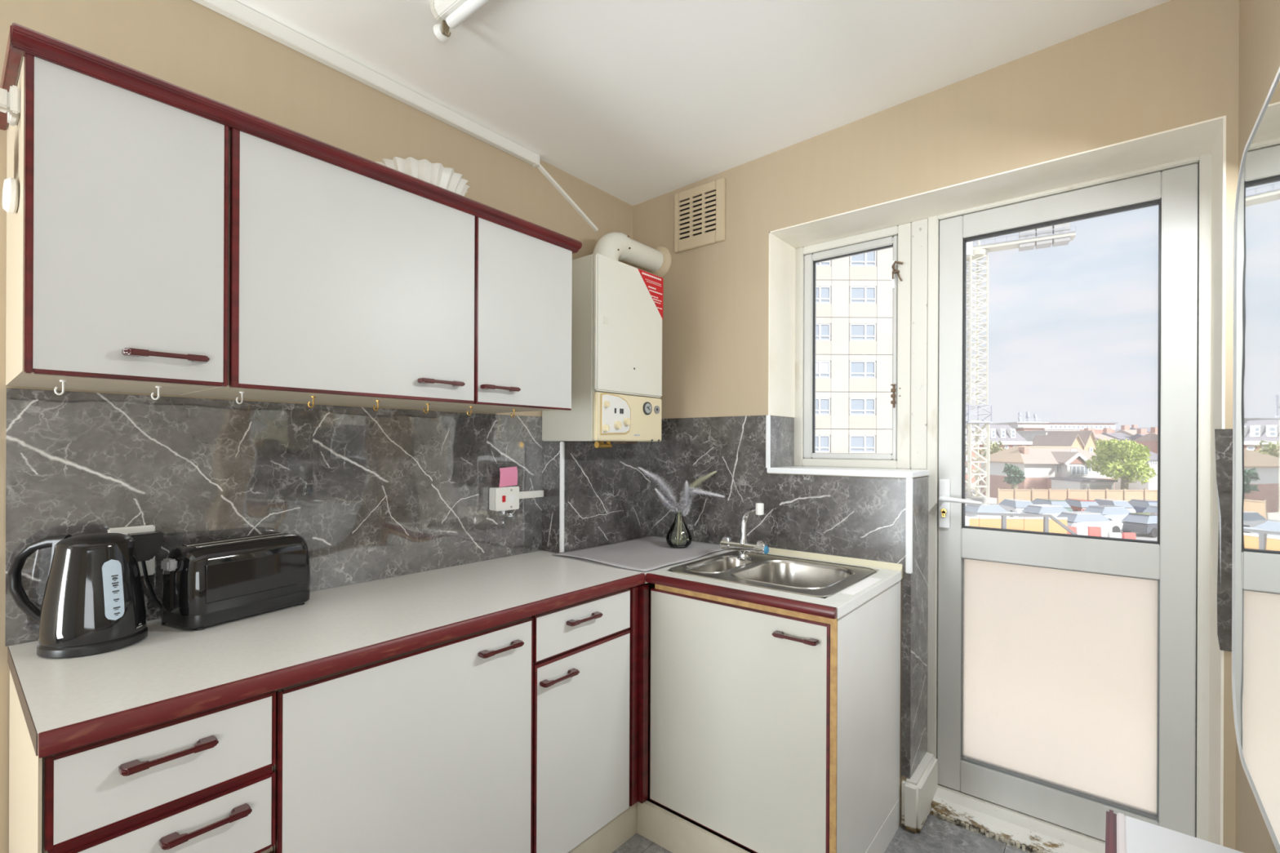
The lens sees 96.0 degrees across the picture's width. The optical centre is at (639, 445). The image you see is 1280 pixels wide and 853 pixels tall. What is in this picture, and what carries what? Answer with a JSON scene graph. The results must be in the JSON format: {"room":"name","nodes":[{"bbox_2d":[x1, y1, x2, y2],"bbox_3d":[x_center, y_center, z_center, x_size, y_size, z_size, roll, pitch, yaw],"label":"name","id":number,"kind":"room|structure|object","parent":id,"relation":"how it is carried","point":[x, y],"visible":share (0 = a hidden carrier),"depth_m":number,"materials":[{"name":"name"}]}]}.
{"room":"kitchen","nodes":[
{"label":"kitchen","id":0,"kind":"room"},
{"bbox_2d":[0,0,632,852],"bbox_3d":[-1.334,0.069,1.384,0.164,2.720,4.520,0,0,39],"label":"wall","id":1,"kind":"structure","parent":0,"point":[371,495],"depth_m":1.60,"materials":[{"name":"stone"}]},
{"bbox_2d":[0,53,228,395],"bbox_3d":[-1.108,-0.399,1.183,0.444,0.550,0.340,0,0,39],"label":"upper cabinet","id":2,"kind":"object","parent":1,"relation":"attached to","point":[115,199],"visible":1,"depth_m":1.06,"materials":[{"name":"beige"}]},
{"bbox_2d":[53,380,66,395],"bbox_3d":[-1.127,-0.113,1.120,0.018,0.029,0.011,0,0,-41],"label":"hook","id":3,"kind":"object","parent":2,"relation":"attached to","point":[62,381],"visible":1,"depth_m":1.12,"materials":[{"name":"white plastic"}]},
{"bbox_2d":[151,386,161,399],"bbox_3d":[-1.035,-0.113,1.232,0.018,0.029,0.011,0,0,-31],"label":"hook","id":4,"kind":"object","parent":2,"relation":"attached to","point":[157,387],"visible":1,"depth_m":1.23,"materials":[{"name":"white plastic"}]},
{"bbox_2d":[107,524,155,576],"bbox_3d":[-1.221,0.255,1.383,0.012,0.122,0.086,0,0,39],"label":"wall socket","id":5,"kind":"object","parent":1,"relation":"attached to","point":[150,565],"visible":0.31,"depth_m":1.39,"materials":[{"name":"white plastic"}]},
{"bbox_2d":[127,530,165,625],"bbox_3d":[-1.175,0.318,1.374,0.073,0.218,0.066,0,0,39],"label":"plug","id":6,"kind":"object","parent":5,"relation":"in","point":[147,544],"visible":0.84,"depth_m":1.38,"materials":[{"name":"black plastic"}]},
{"bbox_2d":[179,128,475,408],"bbox_3d":[-0.809,-0.397,1.546,0.444,0.550,0.591,0,0,39],"label":"upper cabinet","id":7,"kind":"object","parent":1,"relation":"attached to","point":[346,286],"visible":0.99,"depth_m":1.37,"materials":[{"name":"beige"}]},
{"bbox_2d":[235,391,244,404],"bbox_3d":[-0.936,-0.112,1.349,0.011,0.029,0.018,0,0,31],"label":"hook","id":8,"kind":"object","parent":7,"relation":"attached to","point":[242,393],"visible":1,"depth_m":1.35,"materials":[{"name":"white plastic"}]},
{"bbox_2d":[0,22,582,253],"bbox_3d":[-0.772,-0.678,1.575,0.423,0.038,1.304,0,0,39],"label":"crown molding","id":9,"kind":"structure","parent":7,"relation":"attached to","point":[22,40],"depth_m":1.18,"materials":[{"name":"red paint"}]},
{"bbox_2d":[374,156,469,196],"bbox_3d":[-0.661,-0.739,1.736,0.283,0.126,0.286,0,0,39],"label":"bowl","id":10,"kind":"object","parent":7,"relation":"on","point":[436,174],"visible":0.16,"depth_m":1.64,"materials":[{"name":"white ceramic"}]},
{"bbox_2d":[192,0,539,167],"bbox_3d":[-1.238,-1.163,1.350,0.028,0.043,2.582,0,0,39],"label":"cable trunking","id":11,"kind":"object","parent":1,"relation":"attached to","point":[233,10],"visible":1,"depth_m":1.78,"materials":[{"name":"white plastic"}]},
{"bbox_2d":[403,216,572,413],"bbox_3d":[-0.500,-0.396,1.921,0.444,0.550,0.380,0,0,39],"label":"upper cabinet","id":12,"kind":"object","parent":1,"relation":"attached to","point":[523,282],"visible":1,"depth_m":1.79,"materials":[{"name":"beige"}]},
{"bbox_2d":[488,486,519,511],"bbox_3d":[-0.518,0.201,2.204,0.054,0.088,0.108,0,0,39],"label":"switch","id":13,"kind":"object","parent":1,"relation":"attached to","point":[504,498],"visible":0.99,"depth_m":2.18,"materials":[{"name":"white plastic"}]},
{"bbox_2d":[498,466,517,487],"bbox_3d":[-0.504,0.119,2.206,0.006,0.076,0.090,0,0,35],"label":"note","id":14,"kind":"object","parent":13,"relation":"on","point":[508,476],"visible":1,"depth_m":2.21,"materials":[{"name":"pink paper"}]},
{"bbox_2d":[519,489,543,498],"bbox_3d":[-0.449,0.196,2.319,0.014,0.028,0.154,0,0,39],"label":"cable trunking","id":15,"kind":"object","parent":1,"relation":"attached to","point":[530,494],"visible":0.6,"depth_m":2.32,"materials":[{"name":"white plastic"}]},
{"bbox_2d":[559,441,564,552],"bbox_3d":[-0.313,0.207,2.313,0.016,0.447,0.016,0,0,39],"label":"trim","id":16,"kind":"structure","parent":1,"relation":"attached to","point":[562,443],"depth_m":2.31,"materials":[{"name":"white plastic"}]},
{"bbox_2d":[537,164,598,231],"bbox_3d":[-0.312,-1.069,2.486,0.016,0.184,0.367,0,0,39],"label":"duct","id":17,"kind":"object","parent":1,"relation":"attached to","point":[540,167],"visible":0.86,"depth_m":2.48,"materials":[{"name":"white plastic"}]},
{"bbox_2d":[542,440,650,724],"bbox_3d":[-0.180,0.657,2.571,0.120,1.352,0.578,0,0,39],"label":"wall panel","id":18,"kind":"object","parent":1,"relation":"attached to","point":[607,496],"visible":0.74,"depth_m":2.46,"materials":[{"name":"grey stone"}]},
{"bbox_2d":[542,253,663,448],"bbox_3d":[-0.145,-0.362,2.439,0.332,0.744,0.418,0,0,39],"label":"boiler","id":19,"kind":"object","parent":1,"relation":"attached to","point":[617,306],"visible":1,"depth_m":2.28,"materials":[{"name":"white metal"}]},
{"bbox_2d":[592,231,671,277],"bbox_3d":[-0.048,-0.841,2.567,0.156,0.213,0.424,0,0,39],"label":"flue","id":20,"kind":"object","parent":19,"relation":"attached to","point":[616,246],"visible":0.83,"depth_m":2.54,"materials":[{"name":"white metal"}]},
{"bbox_2d":[641,271,662,309],"bbox_3d":[0.052,-0.657,2.446,0.001,0.130,0.138,0,0,39],"label":"print","id":21,"kind":"object","parent":19,"relation":"attached to","point":[651,284],"depth_m":2.44,"materials":[{"name":"red paper"}]},
{"bbox_2d":[235,0,1170,205],"bbox_3d":[-0.481,-1.272,0.686,2.360,0.193,4.520,0,0,39],"label":"ceiling","id":22,"kind":"structure","parent":0,"point":[637,101],"depth_m":1.79,"materials":[{"name":"paint"}]},
{"bbox_2d":[430,0,489,42],"bbox_3d":[-0.065,-1.158,1.192,1.260,0.087,0.076,0,0,39],"label":"ceiling light","id":23,"kind":"object","parent":22,"relation":"attached to","point":[451,14],"visible":1,"depth_m":1.54,"materials":[{"name":"white plastic"}]},
{"bbox_2d":[612,724,1028,852],"bbox_3d":[-0.270,1.403,-0.145,3.760,0.140,5.520,0,0,39],"label":"floor","id":24,"kind":"structure","parent":0,"point":[936,835],"depth_m":1.94,"materials":[{"name":"black"}]},
{"bbox_2d":[8,671,275,852],"bbox_3d":[-1.018,0.898,1.167,0.601,0.864,0.321,0,0,39],"label":"base cabinet","id":25,"kind":"object","parent":24,"relation":"on","point":[204,781],"depth_m":1.00,"materials":[{"name":"beige"}]},
{"bbox_2d":[272,617,533,852],"bbox_3d":[-0.712,0.840,1.539,0.601,0.746,0.638,0,0,39],"label":"base cabinet","id":26,"kind":"object","parent":24,"relation":"on","point":[427,749],"visible":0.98,"depth_m":1.34,"materials":[{"name":"beige"}]},
{"bbox_2d":[7,549,731,758],"bbox_3d":[-0.466,0.450,1.839,0.597,0.034,2.064,0,0,39],"label":"countertop","id":27,"kind":"structure","parent":26,"relation":"on","point":[173,673],"depth_m":1.25,"materials":[{"name":"laminate"}]},
{"bbox_2d":[7,533,147,658],"bbox_3d":[-1.198,0.310,1.239,0.204,0.239,0.209,0,0,39],"label":"kettle","id":28,"kind":"object","parent":27,"relation":"on","point":[94,602],"visible":1,"depth_m":1.19,"materials":[{"name":"black plastic"}]},
{"bbox_2d":[160,532,310,631],"bbox_3d":[-1.028,0.334,1.473,0.154,0.192,0.319,0,0,27],"label":"toaster","id":29,"kind":"object","parent":27,"relation":"on","point":[206,584],"visible":1,"depth_m":1.40,"materials":[{"name":"black plastic"}]},
{"bbox_2d":[551,535,725,571],"bbox_3d":[0.034,0.427,2.354,0.476,0.012,0.634,0,0,39],"label":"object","id":30,"kind":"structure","parent":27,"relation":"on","point":[646,553],"depth_m":2.31,"materials":[{"name":"grey plastic"}]},
{"bbox_2d":[666,511,692,547],"bbox_3d":[0.166,0.351,2.447,0.112,0.150,0.112,0,0,39],"label":"bud vase","id":31,"kind":"object","parent":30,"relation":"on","point":[689,539],"visible":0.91,"depth_m":2.43,"materials":[{"name":"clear glass"}]},
{"bbox_2d":[638,466,680,545],"bbox_3d":[0.085,0.253,2.419,0.198,0.334,0.065,0,0,-13],"label":"plume","id":32,"kind":"object","parent":31,"relation":"in","point":[666,489],"visible":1,"depth_m":2.42,"materials":[{"name":"beige plant"}]},
{"bbox_2d":[654,487,680,538],"bbox_3d":[0.120,0.297,2.421,0.120,0.245,0.052,0,0,-18],"label":"plume","id":33,"kind":"object","parent":31,"relation":"in","point":[670,505],"visible":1,"depth_m":2.42,"materials":[{"name":"beige plant"}]},
{"bbox_2d":[678,480,693,544],"bbox_3d":[0.191,0.281,2.417,0.082,0.279,0.073,0,0,39],"label":"plume","id":34,"kind":"object","parent":31,"relation":"in","point":[685,508],"visible":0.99,"depth_m":2.41,"materials":[{"name":"beige plant"}]},
{"bbox_2d":[680,471,716,544],"bbox_3d":[0.250,0.264,2.494,0.182,0.313,0.053,0,0,-30],"label":"plume","id":35,"kind":"object","parent":31,"relation":"in","point":[700,480],"visible":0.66,"depth_m":2.49,"materials":[{"name":"beige plant"}]},
{"bbox_2d":[677,486,725,545],"bbox_3d":[0.247,0.291,2.389,0.208,0.260,0.068,0,0,29],"label":"plume","id":36,"kind":"object","parent":31,"relation":"in","point":[695,491],"visible":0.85,"depth_m":2.39,"materials":[{"name":"beige plant"}]},
{"bbox_2d":[529,588,631,852],"bbox_3d":[-0.374,0.842,1.949,0.601,0.746,0.418,0,0,39],"label":"base cabinet","id":37,"kind":"object","parent":24,"relation":"on","point":[581,651],"visible":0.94,"depth_m":1.75,"materials":[{"name":"beige"}]},
{"bbox_2d":[627,583,648,806],"bbox_3d":[-0.006,0.846,1.965,0.038,0.740,0.070,0,0,39],"label":"post","id":38,"kind":"object","parent":37,"relation":"attached to","point":[639,620],"visible":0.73,"depth_m":1.96,"materials":[{"name":"red paint"}]},
{"bbox_2d":[568,802,636,852],"bbox_3d":[-0.466,1.274,1.446,0.017,0.116,1.445,0,0,39],"label":"plinth","id":39,"kind":"object","parent":24,"relation":"on","point":[615,833],"visible":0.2,"depth_m":1.89,"materials":[{"name":"beige wood"}]},
{"bbox_2d":[636,580,900,852],"bbox_3d":[0.453,0.901,2.006,0.686,0.870,0.632,0,0,39],"label":"base cabinet","id":40,"kind":"object","parent":24,"relation":"on","point":[773,730],"depth_m":1.76,"materials":[{"name":"beige"}]},
{"bbox_2d":[645,547,902,619],"bbox_3d":[0.473,0.440,1.993,0.656,0.051,0.632,0,0,39],"label":"countertop","id":41,"kind":"structure","parent":40,"relation":"on","point":[834,606],"depth_m":1.79,"materials":[{"name":"white laminate"}]},
{"bbox_2d":[719,502,768,560],"bbox_3d":[0.407,0.319,2.171,0.103,0.228,0.248,0,0,-28],"label":"mixer tap","id":42,"kind":"object","parent":41,"relation":"on","point":[743,546],"visible":1,"depth_m":2.18,"materials":[{"name":"silver metal"}]},
{"bbox_2d":[668,551,877,598],"bbox_3d":[0.465,0.509,2.019,0.582,0.154,0.508,0,0,39],"label":"sink","id":43,"kind":"object","parent":41,"relation":"in","point":[806,577],"visible":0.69,"depth_m":2.10,"materials":[{"name":"metal"}]},
{"bbox_2d":[933,812,1047,852],"bbox_3d":[1.339,1.332,1.855,0.720,0.016,0.012,0,0,39],"label":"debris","id":44,"kind":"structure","parent":24,"relation":"on","point":[939,815],"depth_m":1.97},
{"bbox_2d":[1105,809,1244,852],"bbox_3d":[0.462,0.960,0.394,0.236,0.752,1.203,0,0,39],"label":"table","id":45,"kind":"object","parent":24,"relation":"on","point":[1123,834],"visible":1,"depth_m":0.86,"materials":[{"name":"white laminate"}]},
{"bbox_2d":[632,0,1239,849],"bbox_3d":[0.885,0.013,2.272,2.460,2.850,0.329,0,0,39],"label":"wall","id":46,"kind":"structure","parent":0,"point":[1172,64],"depth_m":2.10,"materials":[{"name":"paint"}]},
{"bbox_2d":[674,177,725,253],"bbox_3d":[0.265,-1.025,2.575,0.266,0.270,0.014,0,0,39],"label":"air vent","id":47,"kind":"object","parent":46,"relation":"in","point":[700,211],"visible":1,"depth_m":2.56,"materials":[{"name":"beige plastic"}]},
{"bbox_2d":[765,415,770,467],"bbox_3d":[0.526,-0.017,2.364,0.015,0.217,0.015,0,0,39],"label":"trim","id":48,"kind":"structure","parent":46,"relation":"attached to","point":[767,417],"depth_m":2.36,"materials":[{"name":"white plastic"}]},
{"bbox_2d":[766,466,929,478],"bbox_3d":[0.815,0.102,2.281,0.555,0.022,0.262,0,0,39],"label":"sill","id":49,"kind":"structure","parent":46,"relation":"attached to","point":[859,472],"depth_m":2.18,"materials":[{"name":"white plastic"}]},
{"bbox_2d":[794,222,911,469],"bbox_3d":[0.873,-0.392,2.421,0.506,0.965,0.095,0,0,39],"label":"window","id":50,"kind":"structure","parent":46,"relation":"in","point":[898,237],"depth_m":2.38,"materials":[{"name":"paint"}]},
{"bbox_2d":[905,477,912,573],"bbox_3d":[0.943,0.279,2.017,0.020,0.334,0.016,0,0,39],"label":"trim","id":51,"kind":"structure","parent":46,"relation":"attached to","point":[908,539],"depth_m":2.01,"materials":[{"name":"white plastic"}]},
{"bbox_2d":[910,218,928,469],"bbox_3d":[1.100,-0.391,2.251,0.061,0.965,0.070,0,0,39],"label":"trim","id":52,"kind":"structure","parent":46,"relation":"attached to","point":[919,237],"depth_m":2.22,"materials":[{"name":"paint"}]},
{"bbox_2d":[901,752,937,833],"bbox_3d":[1.019,1.252,2.094,0.062,0.172,0.274,0,0,39],"label":"baseboard","id":53,"kind":"structure","parent":46,"relation":"attached to","point":[918,792],"depth_m":2.01,"materials":[{"name":"white paint"}]},
{"bbox_2d":[768,115,1226,845],"bbox_3d":[1.114,0.216,2.040,1.324,2.186,0.243,0,0,39],"label":"trim","id":54,"kind":"structure","parent":46,"relation":"attached to","point":[1207,136],"depth_m":1.80,"materials":[{"name":"paint"}]},
{"bbox_2d":[929,787,1105,852],"bbox_3d":[1.378,1.315,1.905,0.744,0.050,0.122,0,0,39],"label":"threshold","id":55,"kind":"object","parent":46,"relation":"in","point":[1033,833],"depth_m":1.97,"materials":[{"name":"white paint"}]},
{"bbox_2d":[926,153,1211,844],"bbox_3d":[1.403,0.218,1.963,0.779,2.188,0.126,0,0,39],"label":"door","id":56,"kind":"structure","parent":46,"relation":"in","point":[1068,674],"depth_m":1.92,"materials":[{"name":"paint"}]},
{"bbox_2d":[1235,0,1279,852],"bbox_3d":[0.277,0.010,-0.149,0.120,2.850,4.200,0,0,39],"label":"wall","id":57,"kind":"structure","parent":0,"point":[1259,20],"depth_m":1.34,"materials":[{"name":"paint"}]},
{"bbox_2d":[1231,66,1279,852],"bbox_3d":[1.097,0.021,0.982,0.052,1.224,0.636,0,0,39],"label":"wall mirror","id":58,"kind":"object","parent":57,"relation":"attached to","point":[1255,546],"visible":1,"depth_m":1.03,"materials":[{"name":"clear mirror"}]},
{"label":"outside","id":59,"kind":"structure","parent":0,"visible":0},
{"bbox_2d":[964,486,1157,541],"bbox_3d":[49.974,6.394,211.250,589.623,0.300,589.282,0,0,39],"label":"ground","id":60,"kind":"structure","parent":59,"point":[1143,536],"depth_m":39.52,"materials":[{"name":"white"}]},
{"bbox_2d":[815,247,893,453],"bbox_3d":[13.715,-11.396,46.000,10.205,34.976,10.000,0,0,0],"label":"tower block","id":61,"kind":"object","parent":60,"relation":"on","point":[855,293],"visible":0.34,"depth_m":41.00,"materials":[{"name":"beige concrete"}]},
{"bbox_2d":[967,516,978,526],"bbox_3d":[20.987,5.305,36.515,0.973,1.635,0.090,0,0,0],"label":"panel","id":62,"kind":"object","parent":60,"relation":"on","point":[971,521],"visible":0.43,"depth_m":36.50,"materials":[{"name":"yellow plastic"}]},
{"bbox_2d":[978,516,1001,528],"bbox_3d":[22.244,5.312,36.515,1.460,1.631,0.090,0,0,0],"label":"panel","id":63,"kind":"object","parent":60,"relation":"on","point":[984,522],"visible":0.43,"depth_m":36.50,"materials":[{"name":"yellow plastic"}]},
{"bbox_2d":[964,503,1018,516],"bbox_3d":[27.825,5.405,45.998,4.260,1.488,1.800,0,0,-14],"label":"parked car","id":64,"kind":"object","parent":60,"relation":"on","point":[984,508],"visible":0.41,"depth_m":45.27,"materials":[{"name":"grey paint"}]},
{"bbox_2d":[978,440,1006,457],"bbox_3d":[43.353,2.753,69.986,3.862,6.938,3.634,0,0,0],"label":"tree","id":65,"kind":"object","parent":60,"relation":"on","point":[996,448],"visible":0.19,"depth_m":69.51,"materials":[{"name":"green plant"}]},
{"bbox_2d":[965,424,1032,483],"bbox_3d":[52.699,1.463,94.950,13.885,9.584,14.900,0,0,0],"label":"building","id":66,"kind":"structure","parent":60,"relation":"on","point":[1006,434],"depth_m":88.27,"materials":[{"name":"brick"}]},
{"bbox_2d":[1001,462,1026,488],"bbox_3d":[38.384,3.955,59.004,1.773,4.493,2.037,0,0,0],"label":"bushy tree","id":67,"kind":"object","parent":60,"relation":"on","point":[1015,475],"visible":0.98,"depth_m":58.74,"materials":[{"name":"green plant"}]},
{"bbox_2d":[994,498,1033,513],"bbox_3d":[32.803,5.426,50.490,1.800,1.488,4.260,0,0,7],"label":"parked car","id":68,"kind":"object","parent":60,"relation":"on","point":[1017,505],"visible":0.55,"depth_m":49.14,"materials":[{"name":"white paint"}]},
{"bbox_2d":[1006,516,1023,530],"bbox_3d":[23.724,5.322,36.515,1.176,1.624,0.090,0,0,0],"label":"panel","id":69,"kind":"object","parent":60,"relation":"on","point":[1012,522],"visible":0.5,"depth_m":36.50,"materials":[{"name":"yellow plastic"}]},
{"bbox_2d":[990,411,1048,430],"bbox_3d":[87.049,-0.748,133.000,7.058,14.296,10.800,0,0,0],"label":"block","id":70,"kind":"object","parent":60,"relation":"on","point":[1033,424],"visible":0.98,"depth_m":128.44,"materials":[{"name":"concrete"}]},
{"bbox_2d":[964,222,1075,502],"bbox_3d":[28.142,-10.911,69.136,34.424,34.127,20.991,0,0,0],"label":"tower crane","id":71,"kind":"object","parent":60,"relation":"on","point":[1056,235],"visible":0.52,"depth_m":63.01,"materials":[{"name":"beige metal"}]},
{"bbox_2d":[964,511,1077,534],"bbox_3d":[22.829,5.076,35.000,7.592,2.109,0.160,0,0,0],"label":"handrail","id":72,"kind":"object","parent":60,"relation":"on","point":[1046,517],"visible":0.49,"depth_m":34.93,"materials":[{"name":"grey metal"}]},
{"bbox_2d":[1012,426,1048,431],"bbox_3d":[76.657,1.369,118.000,4.782,9.975,12.800,0,0,0],"label":"brick block","id":73,"kind":"object","parent":60,"relation":"on","point":[1020,428],"visible":0.02,"depth_m":112.00,"materials":[{"name":"brick"}]},
{"bbox_2d":[1023,516,1043,532],"bbox_3d":[24.982,5.330,36.515,1.257,1.619,0.090,0,0,0],"label":"panel","id":74,"kind":"object","parent":60,"relation":"on","point":[1030,523],"visible":0.54,"depth_m":36.50,"materials":[{"name":"yellow plastic"}]},
{"bbox_2d":[972,446,1115,497],"bbox_3d":[46.273,3.146,65.795,10.767,6.164,10.410,0,0,0],"label":"gabled house","id":75,"kind":"structure","parent":60,"relation":"on","point":[1039,464],"depth_m":62.46,"materials":[{"name":"white"}]},
{"bbox_2d":[1018,504,1069,517],"bbox_3d":[32.426,5.424,45.498,4.260,1.488,1.800,0,0,-11],"label":"parked car","id":76,"kind":"object","parent":60,"relation":"on","point":[1054,510],"visible":0.32,"depth_m":44.81,"materials":[{"name":"white paint"}]},
{"bbox_2d":[1016,430,1080,441],"bbox_3d":[76.764,1.735,111.000,6.400,9.242,12.800,0,0,0],"label":"block","id":77,"kind":"object","parent":60,"relation":"on","point":[1028,435],"visible":0.02,"depth_m":108.42,"materials":[{"name":"concrete"}]},
{"bbox_2d":[1031,498,1073,511],"bbox_3d":[35.906,5.439,50.990,1.800,1.488,4.260,0,0,-2],"label":"parked car","id":78,"kind":"object","parent":60,"relation":"on","point":[1037,501],"visible":0.27,"depth_m":49.52,"materials":[{"name":"teal paint"}]},
{"bbox_2d":[1029,434,1084,449],"bbox_3d":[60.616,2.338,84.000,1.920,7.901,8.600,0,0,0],"label":"house","id":79,"kind":"structure","parent":60,"relation":"on","point":[1060,440],"depth_m":82.74,"materials":[{"name":"beige brick"}]},
{"bbox_2d":[1048,517,1067,533],"bbox_3d":[26.442,5.339,36.515,1.257,1.613,0.091,0,0,0],"label":"panel","id":80,"kind":"object","parent":60,"relation":"on","point":[1054,527],"visible":0.46,"depth_m":36.50,"materials":[{"name":"yellow plastic"}]},
{"bbox_2d":[1047,430,1097,453],"bbox_3d":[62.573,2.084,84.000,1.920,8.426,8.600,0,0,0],"label":"house","id":81,"kind":"structure","parent":60,"relation":"on","point":[1087,437],"depth_m":80.08,"materials":[{"name":"beige brick"}]},
{"bbox_2d":[996,488,1157,503],"bbox_3d":[43.481,5.113,53.980,19.941,2.207,0.161,0,0,0],"label":"fence","id":82,"kind":"object","parent":60,"relation":"on","point":[1032,494],"visible":0.49,"depth_m":54.00,"materials":[{"name":"beige"}]},
{"bbox_2d":[1045,422,1117,433],"bbox_3d":[113.340,0.213,157.000,21.468,12.595,14.800,0,0,0],"label":"block","id":83,"kind":"object","parent":60,"relation":"on","point":[1098,427],"visible":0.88,"depth_m":149.86,"materials":[{"name":"concrete"}]},
{"bbox_2d":[1064,498,1098,511],"bbox_3d":[38.626,5.450,50.990,1.800,1.488,4.260,0,0,4],"label":"parked car","id":84,"kind":"object","parent":60,"relation":"on","point":[1076,504],"visible":0.39,"depth_m":49.62,"materials":[{"name":"red paint"}]},
{"bbox_2d":[1075,526,1088,535],"bbox_3d":[28.345,5.678,37.000,0.700,0.950,0.800,0,0,5],"label":"barrier","id":85,"kind":"object","parent":60,"relation":"on","point":[1083,531],"visible":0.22,"depth_m":36.90,"materials":[{"name":"white"}]},
{"bbox_2d":[1048,477,1117,489],"bbox_3d":[45.266,4.786,59.000,3.674,2.877,4.400,0,0,0],"label":"garage","id":86,"kind":"structure","parent":60,"relation":"on","point":[1073,483],"depth_m":57.14,"materials":[{"name":"white"}]},
{"bbox_2d":[1056,511,1123,533],"bbox_3d":[31.470,5.420,40.498,4.260,1.488,1.800,0,0,-9],"label":"parked car","id":87,"kind":"object","parent":60,"relation":"on","point":[1077,518],"visible":0.52,"depth_m":39.78,"materials":[{"name":"white paint"}]},
{"bbox_2d":[1087,526,1100,536],"bbox_3d":[29.126,5.682,37.000,0.700,0.950,0.800,0,0,5],"label":"barrier","id":88,"kind":"object","parent":60,"relation":"on","point":[1092,531],"visible":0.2,"depth_m":36.90,"materials":[{"name":"red"}]},
{"bbox_2d":[1084,428,1119,443],"bbox_3d":[81.665,1.606,104.000,2.889,9.542,8.800,0,0,0],"label":"house","id":89,"kind":"structure","parent":60,"relation":"on","point":[1098,436],"depth_m":102.20,"materials":[{"name":"pink brick"}]},
{"bbox_2d":[1099,526,1112,537],"bbox_3d":[29.907,5.685,37.000,0.700,0.950,0.800,0,0,5],"label":"barrier","id":90,"kind":"object","parent":60,"relation":"on","point":[1104,530],"visible":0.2,"depth_m":36.90,"materials":[{"name":"white"}]},
{"bbox_2d":[1084,505,1131,522],"bbox_3d":[36.870,5.443,44.998,4.260,1.488,1.800,0,0,-11],"label":"parked car","id":91,"kind":"object","parent":60,"relation":"on","point":[1117,513],"visible":0.4,"depth_m":44.20,"materials":[{"name":"grey paint"}]},
{"bbox_2d":[1106,532,1121,537],"bbox_3d":[28.421,5.679,34.500,0.700,0.950,0.800,0,0,5],"label":"barrier","id":92,"kind":"object","parent":60,"relation":"on","point":[1113,535],"visible":0.16,"depth_m":34.40,"materials":[{"name":"white"}]},
{"bbox_2d":[1093,498,1136,512],"bbox_3d":[41.233,5.461,50.990,1.800,1.488,4.260,0,0,-2],"label":"parked car","id":93,"kind":"object","parent":60,"relation":"on","point":[1125,504],"visible":0.25,"depth_m":49.52,"materials":[{"name":"white paint"}]},
{"bbox_2d":[1101,427,1133,440],"bbox_3d":[101.601,1.313,124.000,3.734,10.296,8.800,0,0,0],"label":"house","id":94,"kind":"structure","parent":60,"relation":"on","point":[1106,431],"depth_m":122.52,"materials":[{"name":"white"}]},
{"bbox_2d":[1083,438,1156,489],"bbox_3d":[46.979,2.725,55.913,5.675,7.023,5.212,0,0,0],"label":"tree","id":95,"kind":"object","parent":60,"relation":"on","point":[1129,456],"visible":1,"depth_m":55.27,"materials":[{"name":"green plant"}]},
{"bbox_2d":[1121,532,1135,539],"bbox_3d":[29.265,5.682,34.500,0.700,0.950,0.800,0,0,5],"label":"barrier","id":96,"kind":"object","parent":60,"relation":"on","point":[1124,535],"visible":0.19,"depth_m":34.41,"materials":[{"name":"red"}]},
{"bbox_2d":[1115,425,1147,436],"bbox_3d":[114.115,0.877,134.000,4.334,11.273,8.800,0,0,0],"label":"house","id":97,"kind":"structure","parent":60,"relation":"on","point":[1125,429],"depth_m":133.32,"materials":[{"name":"white"}]},
{"bbox_2d":[1114,443,1157,489],"bbox_3d":[70.366,2.932,82.000,3.120,6.796,8.800,0,0,0],"label":"house","id":98,"kind":"structure","parent":60,"relation":"on","point":[1153,462],"depth_m":78.45,"materials":[{"name":"white"}]},
{"bbox_2d":[1129,428,1147,439],"bbox_3d":[104.778,1.474,119.000,4.089,10.001,8.800,0,0,0],"label":"house","id":99,"kind":"structure","parent":60,"relation":"on","point":[1140,432],"depth_m":118.64,"materials":[{"name":"pink brick"}]},
{"bbox_2d":[1121,512,1157,537],"bbox_3d":[35.659,5.438,39.997,4.260,1.488,1.800,0,0,-17],"label":"parked car","id":100,"kind":"object","parent":60,"relation":"on","point":[1140,522],"visible":0.62,"depth_m":39.13,"materials":[{"name":"grey paint"}]},
{"bbox_2d":[1129,424,1150,433],"bbox_3d":[169.956,-0.177,194.000,8.867,13.849,8.800,0,0,0],"label":"house","id":101,"kind":"structure","parent":60,"relation":"on","point":[1133,426],"depth_m":193.42,"materials":[{"name":"pink brick"}]},
{"bbox_2d":[1128,499,1157,512],"bbox_3d":[44.026,5.473,50.490,1.800,1.488,4.260,0,0,4],"label":"parked car","id":102,"kind":"object","parent":60,"relation":"on","point":[1140,505],"visible":0.23,"depth_m":49.70,"materials":[{"name":"blue paint"}]},
{"bbox_2d":[1133,426,1157,453],"bbox_3d":[99.167,1.470,109.000,4.900,9.962,8.800,0,0,0],"label":"house","id":103,"kind":"structure","parent":60,"relation":"on","point":[1150,440],"depth_m":109.11,"materials":[{"name":"pink brick"}]},
{"bbox_2d":[1142,505,1157,513],"bbox_3d":[41.931,5.464,45.497,4.260,1.488,1.800,0,0,-17],"label":"parked car","id":104,"kind":"object","parent":60,"relation":"on","point":[1151,508],"visible":0.06,"depth_m":45.34,"materials":[{"name":"white paint"}]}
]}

